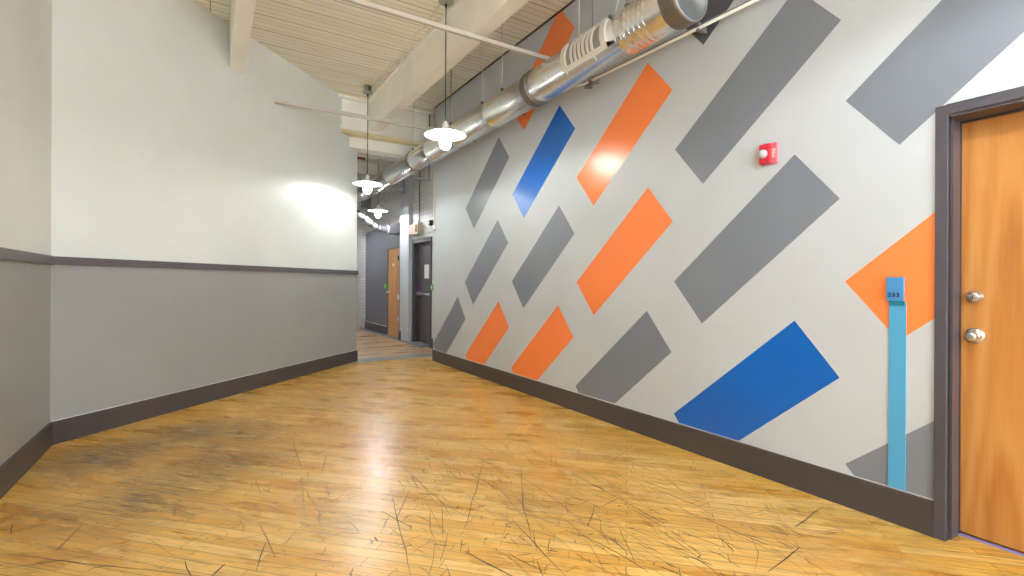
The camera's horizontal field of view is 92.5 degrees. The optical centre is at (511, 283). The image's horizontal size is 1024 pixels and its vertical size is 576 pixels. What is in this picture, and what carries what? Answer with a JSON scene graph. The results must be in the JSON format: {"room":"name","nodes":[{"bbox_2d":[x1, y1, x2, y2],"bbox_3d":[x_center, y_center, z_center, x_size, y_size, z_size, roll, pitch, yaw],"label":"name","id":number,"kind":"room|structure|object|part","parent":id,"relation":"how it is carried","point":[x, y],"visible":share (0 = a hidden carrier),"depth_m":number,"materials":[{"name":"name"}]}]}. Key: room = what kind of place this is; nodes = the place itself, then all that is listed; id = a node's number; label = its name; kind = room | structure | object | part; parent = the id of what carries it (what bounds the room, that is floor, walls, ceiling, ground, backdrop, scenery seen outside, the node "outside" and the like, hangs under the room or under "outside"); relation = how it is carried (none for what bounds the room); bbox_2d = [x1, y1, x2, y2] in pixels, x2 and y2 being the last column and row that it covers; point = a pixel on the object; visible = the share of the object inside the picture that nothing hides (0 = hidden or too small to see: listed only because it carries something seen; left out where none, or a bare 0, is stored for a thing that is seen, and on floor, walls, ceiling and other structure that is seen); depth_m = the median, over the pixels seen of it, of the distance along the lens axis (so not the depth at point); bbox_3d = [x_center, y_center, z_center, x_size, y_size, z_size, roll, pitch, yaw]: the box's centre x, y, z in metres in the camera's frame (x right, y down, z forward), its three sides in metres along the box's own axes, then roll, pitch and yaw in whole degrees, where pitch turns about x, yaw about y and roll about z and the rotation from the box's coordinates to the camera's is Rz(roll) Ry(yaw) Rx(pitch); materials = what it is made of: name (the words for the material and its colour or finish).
{"room":"building corridor","nodes":[
{"label":"building corridor","id":0,"kind":"room"},
{"bbox_2d":[0,0,51,465],"bbox_3d":[-1.295,-0.771,0.008,0.200,3.970,8.580,0,0,-32],"label":"wall","id":1,"kind":"structure","parent":0,"point":[25,25],"depth_m":3.12,"materials":[{"name":"white paint"}]},
{"bbox_2d":[0,422,52,499],"bbox_3d":[-1.189,1.128,0.028,0.016,0.172,8.492,0,0,-32],"label":"baseboard","id":2,"kind":"structure","parent":1,"relation":"attached to","point":[12,470],"depth_m":3.09,"materials":[{"name":"rubber"}]},
{"bbox_2d":[0,247,54,264],"bbox_3d":[-1.178,-0.160,0.028,0.024,0.062,8.488,0,0,-32],"label":"chair rail","id":3,"kind":"object","parent":1,"relation":"attached to","point":[5,253],"visible":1,"depth_m":3.06,"materials":[{"name":"paint"}]},
{"bbox_2d":[50,0,356,421],"bbox_3d":[-2.986,-0.780,5.650,0.140,3.970,4.109,0,0,14],"label":"wall","id":4,"kind":"structure","parent":0,"point":[162,150],"depth_m":4.70,"materials":[{"name":"white paint"}]},
{"bbox_2d":[52,350,357,444],"bbox_3d":[-2.917,1.119,5.641,0.016,0.172,4.113,0,0,14],"label":"baseboard","id":5,"kind":"structure","parent":4,"relation":"attached to","point":[71,428],"depth_m":4.65,"materials":[{"name":"rubber"}]},
{"bbox_2d":[55,256,358,274],"bbox_3d":[-2.907,-0.169,5.640,0.024,0.062,4.109,0,0,14],"label":"chair rail","id":6,"kind":"object","parent":4,"relation":"attached to","point":[59,260],"visible":0.93,"depth_m":4.65,"materials":[{"name":"paint"}]},
{"bbox_2d":[275,99,435,130],"bbox_3d":[-1.857,-2.183,6.481,2.320,0.043,0.040,0,0,-32],"label":"bar","id":7,"kind":"object","parent":4,"relation":"attached to","point":[278,101],"visible":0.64,"depth_m":6.32,"materials":[{"name":"beige paint"}]},
{"bbox_2d":[193,0,571,112],"bbox_3d":[-1.720,-2.819,5.277,5.200,0.120,18.400,0,0,-32],"label":"ceiling","id":8,"kind":"structure","parent":0,"point":[346,47],"depth_m":5.47,"materials":[{"name":"beige wood"}]},
{"bbox_2d":[229,0,255,72],"bbox_3d":[-0.440,-2.522,1.202,0.144,0.460,9.720,0,0,-32],"label":"beam","id":9,"kind":"structure","parent":8,"relation":"attached to","point":[242,11],"depth_m":4.54,"materials":[{"name":"beige paint"}]},
{"bbox_2d":[357,175,371,180],"bbox_3d":[-4.255,-2.561,12.035,1.720,0.420,0.160,0,0,-32],"label":"beam","id":10,"kind":"structure","parent":8,"relation":"attached to","point":[359,177],"depth_m":12.23,"materials":[{"name":"beige paint"}]},
{"bbox_2d":[361,197,370,208],"bbox_3d":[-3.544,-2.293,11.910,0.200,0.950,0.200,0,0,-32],"label":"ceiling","id":11,"kind":"structure","parent":8,"relation":"hanging from","point":[366,204],"depth_m":11.84,"materials":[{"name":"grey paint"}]},
{"bbox_2d":[352,85,381,193],"bbox_3d":[-2.020,-2.004,6.857,0.406,1.511,0.406,0,0,-32],"label":"pendant lamp","id":12,"kind":"object","parent":8,"relation":"hanging from","point":[367,184],"visible":1,"depth_m":6.83,"materials":[{"name":"silver metal"}]},
{"bbox_3d":[-2.023,-1.419,6.857,0.406,0.066,0.406,0,0,-32],"label":"lamp shade","id":13,"kind":"part","parent":12,"relation":"part of","materials":[{"name":"white metal"}]},
{"bbox_2d":[363,183,371,193],"bbox_3d":[-2.023,-1.334,6.857,0.116,0.172,0.116,0,0,-32],"label":"glass jar","id":14,"kind":"object","parent":12,"relation":"on","point":[367,187],"depth_m":6.82,"materials":[{"name":"white glass"}]},
{"bbox_3d":[-2.020,-2.081,6.857,0.028,1.122,0.028,0,0,-32],"label":"cord","id":15,"kind":"part","parent":12,"relation":"part of","materials":[{"name":"black plastic"}]},
{"bbox_2d":[357,156,394,175],"bbox_3d":[-3.308,-2.557,10.504,1.720,0.420,0.160,0,0,-32],"label":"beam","id":16,"kind":"structure","parent":8,"relation":"attached to","point":[361,166],"depth_m":10.57,"materials":[{"name":"beige paint"}]},
{"bbox_2d":[368,159,387,217],"bbox_3d":[-2.731,-2.049,10.004,0.406,1.428,0.406,0,0,-32],"label":"pendant lamp","id":17,"kind":"object","parent":8,"relation":"hanging from","point":[377,210],"visible":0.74,"depth_m":9.97,"materials":[{"name":"silver metal"}]},
{"bbox_3d":[-2.733,-1.506,10.004,0.406,0.066,0.406,0,0,-32],"label":"lamp shade","id":18,"kind":"part","parent":17,"relation":"part of","materials":[{"name":"white metal"}]},
{"bbox_2d":[375,211,380,217],"bbox_3d":[-2.734,-1.421,10.004,0.116,0.172,0.116,0,0,-32],"label":"bulb","id":19,"kind":"object","parent":17,"relation":"on","point":[377,213],"depth_m":9.96,"materials":[{"name":"white glass"}]},
{"bbox_2d":[357,152,399,160],"bbox_3d":[-2.414,-2.537,9.058,1.720,0.450,0.160,0,0,-32],"label":"beam","id":20,"kind":"structure","parent":8,"relation":"attached to","point":[358,154],"depth_m":9.00,"materials":[{"name":"beige paint"}]},
{"bbox_2d":[385,179,404,193],"bbox_3d":[-2.110,-2.201,8.859,0.350,1.120,0.040,0,0,-32],"label":"support","id":21,"kind":"object","parent":8,"relation":"hanging from","point":[388,190],"visible":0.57,"depth_m":8.87,"materials":[{"name":"grey paint"}]},
{"bbox_2d":[371,5,440,88],"bbox_3d":[0.774,-2.734,2.440,0.036,0.024,10.450,0,0,-32],"label":"conduit","id":22,"kind":"object","parent":8,"relation":"attached to","point":[439,6],"visible":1,"depth_m":5.66,"materials":[{"name":"white metal"}]},
{"bbox_2d":[409,171,421,234],"bbox_3d":[-1.934,-1.867,9.821,0.096,1.785,0.510,0,0,-32],"label":"exit sign","id":23,"kind":"object","parent":8,"relation":"hanging from","point":[415,228],"visible":0.95,"depth_m":9.69,"materials":[{"name":"grey paint"}]},
{"bbox_2d":[409,114,430,181],"bbox_3d":[-1.463,-2.197,7.812,0.350,1.120,0.040,0,0,-32],"label":"support","id":24,"kind":"object","parent":8,"relation":"hanging from","point":[410,177],"visible":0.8,"depth_m":7.85,"materials":[{"name":"grey paint"}]},
{"bbox_3d":[-1.331,-2.197,7.894,0.022,1.120,0.022,0,0,-9],"label":"rod","id":25,"kind":"part","parent":24,"relation":"part of","materials":[{"name":"grey paint"}]},
{"bbox_2d":[424,0,465,149],"bbox_3d":[-0.640,-2.019,4.724,0.406,1.466,0.406,0,0,-32],"label":"pendant lamp","id":26,"kind":"object","parent":8,"relation":"hanging from","point":[445,135],"visible":1,"depth_m":4.71,"materials":[{"name":"silver metal"}]},
{"bbox_3d":[-0.643,-1.457,4.724,0.406,0.066,0.406,0,0,-32],"label":"lamp shade","id":27,"kind":"part","parent":26,"relation":"part of","materials":[{"name":"white metal"}]},
{"bbox_3d":[-0.643,-1.452,4.724,0.136,0.046,0.136,0,0,-32],"label":"lamp bulb","id":28,"kind":"part","parent":26,"relation":"part of","materials":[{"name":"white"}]},
{"bbox_2d":[439,133,450,149],"bbox_3d":[-0.643,-1.372,4.724,0.116,0.172,0.116,0,0,-32],"label":"glass jar","id":29,"kind":"object","parent":26,"relation":"on","point":[444,138],"depth_m":4.68,"materials":[{"name":"white glass"}]},
{"bbox_2d":[442,121,448,127],"bbox_3d":[-0.642,-1.511,4.724,0.068,0.105,0.068,0,0,-32],"label":"socket","id":30,"kind":"object","parent":26,"relation":"attached to","point":[445,124],"depth_m":4.70,"materials":[{"name":"white ceramic"}]},
{"bbox_3d":[-0.639,-2.124,4.724,0.028,1.132,0.028,0,0,-32],"label":"cord","id":31,"kind":"part","parent":26,"relation":"part of","materials":[{"name":"black plastic"}]},
{"bbox_2d":[368,0,528,131],"bbox_3d":[0.797,-2.516,2.743,0.165,0.460,11.040,0,0,-32],"label":"beam","id":32,"kind":"structure","parent":8,"relation":"attached to","point":[424,65],"depth_m":5.25,"materials":[{"name":"beige paint"}]},
{"bbox_2d":[449,69,451,124],"bbox_3d":[-0.775,-2.377,6.215,0.036,0.754,0.034,0,0,-32],"label":"hanger","id":33,"kind":"object","parent":8,"relation":"hanging from","point":[450,123],"visible":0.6,"depth_m":6.21,"materials":[{"name":"grey paint"}]},
{"bbox_3d":[-0.775,-2.377,6.215,0.013,0.754,0.013,0,0,36],"label":"rod","id":34,"kind":"part","parent":33,"relation":"part of","materials":[{"name":"grey paint"}]},
{"bbox_2d":[481,42,483,103],"bbox_3d":[-0.333,-2.377,5.501,0.036,0.749,0.034,0,0,-32],"label":"hanger","id":35,"kind":"object","parent":8,"relation":"hanging from","point":[482,101],"visible":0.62,"depth_m":5.50,"materials":[{"name":"white paint"}]},
{"bbox_3d":[-0.333,-2.377,5.501,0.008,0.749,0.008,0,0,-9],"label":"rod","id":36,"kind":"part","parent":35,"relation":"part of","materials":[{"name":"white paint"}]},
{"bbox_2d":[500,24,503,90],"bbox_3d":[-0.101,-2.378,5.127,0.036,0.746,0.034,0,0,-32],"label":"hanger","id":37,"kind":"object","parent":8,"relation":"hanging from","point":[502,88],"visible":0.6,"depth_m":5.12,"materials":[{"name":"white paint"}]},
{"bbox_3d":[-0.101,-2.378,5.127,0.008,0.746,0.008,0,0,-9],"label":"rod","id":38,"kind":"part","parent":37,"relation":"part of","materials":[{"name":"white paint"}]},
{"bbox_2d":[577,0,579,36],"bbox_3d":[0.556,-2.378,4.064,0.036,0.738,0.034,0,0,-32],"label":"hanger","id":39,"kind":"object","parent":8,"relation":"hanging from","point":[578,0],"visible":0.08,"depth_m":4.06,"materials":[{"name":"white paint"}]},
{"bbox_3d":[0.556,-2.378,4.064,0.008,0.738,0.008,0,0,-9],"label":"rod","id":40,"kind":"part","parent":39,"relation":"part of","materials":[{"name":"white paint"}]},
{"bbox_3d":[0.845,-2.378,3.596,0.036,0.735,0.034,0,0,-32],"label":"hanger","id":41,"kind":"object","parent":8,"relation":"hanging from","visible":0},
{"bbox_2d":[357,0,707,203],"bbox_3d":[-1.608,-1.864,7.637,0.360,0.386,10.510,0,0,-32],"label":"air duct","id":42,"kind":"object","parent":41,"relation":"hanging from","point":[641,24],"visible":0.89,"depth_m":4.07,"materials":[{"name":"metal"}]},
{"bbox_2d":[566,25,599,65],"bbox_3d":[0.570,-1.882,3.868,0.040,0.182,0.430,0,0,-32],"label":"register","id":43,"kind":"object","parent":42,"relation":"attached to","point":[586,44],"depth_m":3.85,"materials":[{"name":"grey metal"}]},
{"bbox_3d":[0.571,-1.879,3.868,0.074,0.254,0.530,0,0,-32],"label":"register frame","id":44,"kind":"part","parent":42,"relation":"part of","materials":[{"name":"white paint"}]},
{"bbox_2d":[338,94,433,157],"bbox_3d":[-1.846,-2.409,7.816,2.060,0.700,0.450,0,0,-32],"label":"beam","id":45,"kind":"structure","parent":0,"point":[395,141],"depth_m":7.62,"materials":[{"name":"beige paint"}]},
{"bbox_2d":[365,163,433,337],"bbox_3d":[-2.563,-0.778,11.111,0.200,3.970,7.200,0,0,-32],"label":"wall","id":46,"kind":"structure","parent":0,"point":[377,243],"depth_m":11.75,"materials":[{"name":"white paint"}]},
{"bbox_2d":[357,203,365,327],"bbox_3d":[-4.112,-0.786,13.310,0.120,3.970,0.530,0,0,-32],"label":"pilaster","id":47,"kind":"object","parent":46,"relation":"attached to","point":[361,226],"visible":0.57,"depth_m":13.10,"materials":[{"name":"white paint"}]},
{"bbox_2d":[357,159,393,164],"bbox_3d":[-2.583,-2.313,9.330,1.740,0.070,0.067,0,0,-32],"label":"pipe","id":48,"kind":"object","parent":46,"relation":"attached to","point":[365,160],"visible":0.31,"depth_m":9.31,"materials":[{"name":"grey metal"}]},
{"bbox_2d":[365,321,386,334],"bbox_3d":[-3.437,1.108,12.304,0.015,0.190,1.860,0,0,-32],"label":"baseboard","id":49,"kind":"structure","parent":46,"relation":"attached to","point":[371,326],"depth_m":12.18,"materials":[{"name":"brown paint"}]},
{"bbox_2d":[386,245,399,337],"bbox_3d":[-2.622,0.177,11.160,0.280,2.060,0.940,0,0,-32],"label":"door","id":50,"kind":"structure","parent":46,"relation":"in","point":[393,255],"depth_m":11.13,"materials":[{"name":"brown wood"}]},
{"bbox_2d":[386,223,399,234],"bbox_3d":[-2.531,-1.173,10.600,0.285,0.220,0.300,0,0,-32],"label":"box","id":51,"kind":"object","parent":46,"relation":"attached to","point":[394,227],"visible":0.74,"depth_m":10.46,"materials":[{"name":"grey metal"}]},
{"bbox_2d":[400,174,412,340],"bbox_3d":[-2.216,-0.776,10.273,0.090,3.970,0.530,0,0,-32],"label":"pilaster","id":52,"kind":"object","parent":46,"relation":"attached to","point":[406,199],"visible":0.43,"depth_m":10.14,"materials":[{"name":"grey paint"}]},
{"bbox_2d":[401,340,428,346],"bbox_3d":[-1.908,1.199,9.817,0.290,0.021,1.100,0,0,-32],"label":"door sill","id":53,"kind":"structure","parent":46,"relation":"attached to","point":[417,343],"depth_m":9.69,"materials":[{"name":"grey metal"}]},
{"bbox_2d":[412,237,431,347],"bbox_3d":[-1.687,0.162,9.686,0.240,2.100,1.050,0,0,-32],"label":"door","id":54,"kind":"structure","parent":46,"relation":"in","point":[421,248],"depth_m":9.85,"materials":[{"name":"paint"}]},
{"bbox_2d":[430,338,432,348],"bbox_3d":[-1.161,1.119,8.609,0.030,0.190,1.360,0,0,-32],"label":"baseboard","id":55,"kind":"structure","parent":46,"relation":"attached to","point":[431,339],"depth_m":9.13,"materials":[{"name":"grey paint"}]},
{"bbox_2d":[0,327,1023,575],"bbox_3d":[-1.741,1.271,5.277,5.200,0.120,18.400,0,0,-32],"label":"floor","id":56,"kind":"structure","parent":0,"point":[421,466],"depth_m":2.73,"materials":[{"name":"brown wood"}]},
{"bbox_2d":[358,328,400,340],"bbox_3d":[-3.169,1.202,11.712,0.180,0.004,3.350,0,0,-32],"label":"floor strip","id":57,"kind":"object","parent":56,"relation":"on","point":[365,329],"visible":0.79,"depth_m":11.52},
{"bbox_2d":[351,353,431,362],"bbox_3d":[-1.804,1.270,8.041,2.400,0.123,0.330,0,0,-32],"label":"floor strip","id":58,"kind":"object","parent":56,"relation":"on","point":[428,354],"visible":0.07,"depth_m":7.98,"materials":[{"name":"grey metal"}]},
{"bbox_2d":[433,0,1023,498],"bbox_3d":[1.694,-0.756,3.161,0.201,3.970,10.800,0,0,-32],"label":"wall","id":59,"kind":"structure","parent":0,"point":[625,240],"depth_m":3.32,"materials":[{"name":"grey paint"}]},
{"bbox_2d":[433,106,434,224],"bbox_3d":[-1.212,-1.836,7.640,0.024,1.840,0.024,0,0,-9],"label":"conduit","id":60,"kind":"object","parent":59,"relation":"attached to","point":[434,106],"visible":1,"depth_m":7.63,"materials":[{"name":"grey metal"}]},
{"bbox_2d":[342,0,549,60],"bbox_3d":[-1.167,-2.178,3.807,3.960,0.035,0.035,0,0,-32],"label":"bar","id":61,"kind":"object","parent":59,"relation":"attached to","point":[363,3],"visible":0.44,"depth_m":4.16,"materials":[{"name":"beige paint"}]},
{"bbox_2d":[435,0,575,107],"bbox_3d":[1.613,-2.734,3.106,0.012,0.016,10.800,0,0,-32],"label":"pipe","id":62,"kind":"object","parent":59,"relation":"attached to","point":[572,1],"depth_m":5.61,"materials":[{"name":"grey metal"}]},
{"bbox_2d":[473,0,758,141],"bbox_3d":[0.377,-1.847,4.989,0.126,0.182,6.100,0,0,-32],"label":"conduit","id":63,"kind":"object","parent":59,"relation":"attached to","point":[700,27],"visible":0.7,"depth_m":3.65,"materials":[{"name":"beige metal"}]},
{"bbox_2d":[432,349,933,536],"bbox_3d":[0.399,1.134,5.037,0.014,0.176,6.258,0,0,-32],"label":"baseboard","id":64,"kind":"structure","parent":59,"relation":"attached to","point":[907,510],"depth_m":3.21,"materials":[{"name":"rubber"}]},
{"bbox_2d":[758,142,777,165],"bbox_3d":[1.595,-0.813,3.066,0.068,0.130,0.104,0,0,-32],"label":"fire alarm","id":65,"kind":"object","parent":59,"relation":"attached to","point":[768,153],"visible":1,"depth_m":3.06,"materials":[{"name":"red plastic"}]},
{"bbox_2d":[886,277,905,490],"bbox_3d":[1.962,0.508,2.506,0.022,1.081,0.080,0,0,-32],"label":"number sign","id":66,"kind":"object","parent":59,"relation":"attached to","point":[895,286],"visible":1,"depth_m":2.50,"materials":[{"name":"blue paint"}]},
{"bbox_3d":[1.961,0.028,2.507,0.014,0.121,0.074,0,0,-32],"label":"number plate","id":67,"kind":"part","parent":66,"relation":"part of","materials":[{"name":"blue plastic"}]},
{"bbox_2d":[933,86,1023,556],"bbox_3d":[2.416,0.182,1.994,0.232,2.100,1.050,0,0,-32],"label":"door","id":68,"kind":"structure","parent":59,"relation":"in","point":[979,321],"depth_m":2.34,"materials":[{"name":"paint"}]},
{"bbox_3d":[2.208,0.253,2.350,0.069,0.076,0.076,0,0,-32],"label":"knob","id":69,"kind":"part","parent":68,"relation":"part of","materials":[{"name":"silver metal"}]},
{"bbox_3d":[-4.355,-0.787,10.414,0.140,3.970,6.500,0,0,-32],"label":"wall","id":70,"kind":"structure","parent":0,"visible":0},
{"bbox_2d":[357,210,389,233],"bbox_3d":[-3.283,-1.337,10.170,1.448,0.542,0.197,0,0,-32],"label":"flexible duct","id":71,"kind":"object","parent":70,"relation":"attached to","point":[376,227],"visible":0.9,"depth_m":10.31,"materials":[{"name":"silver metal"}]}
]}

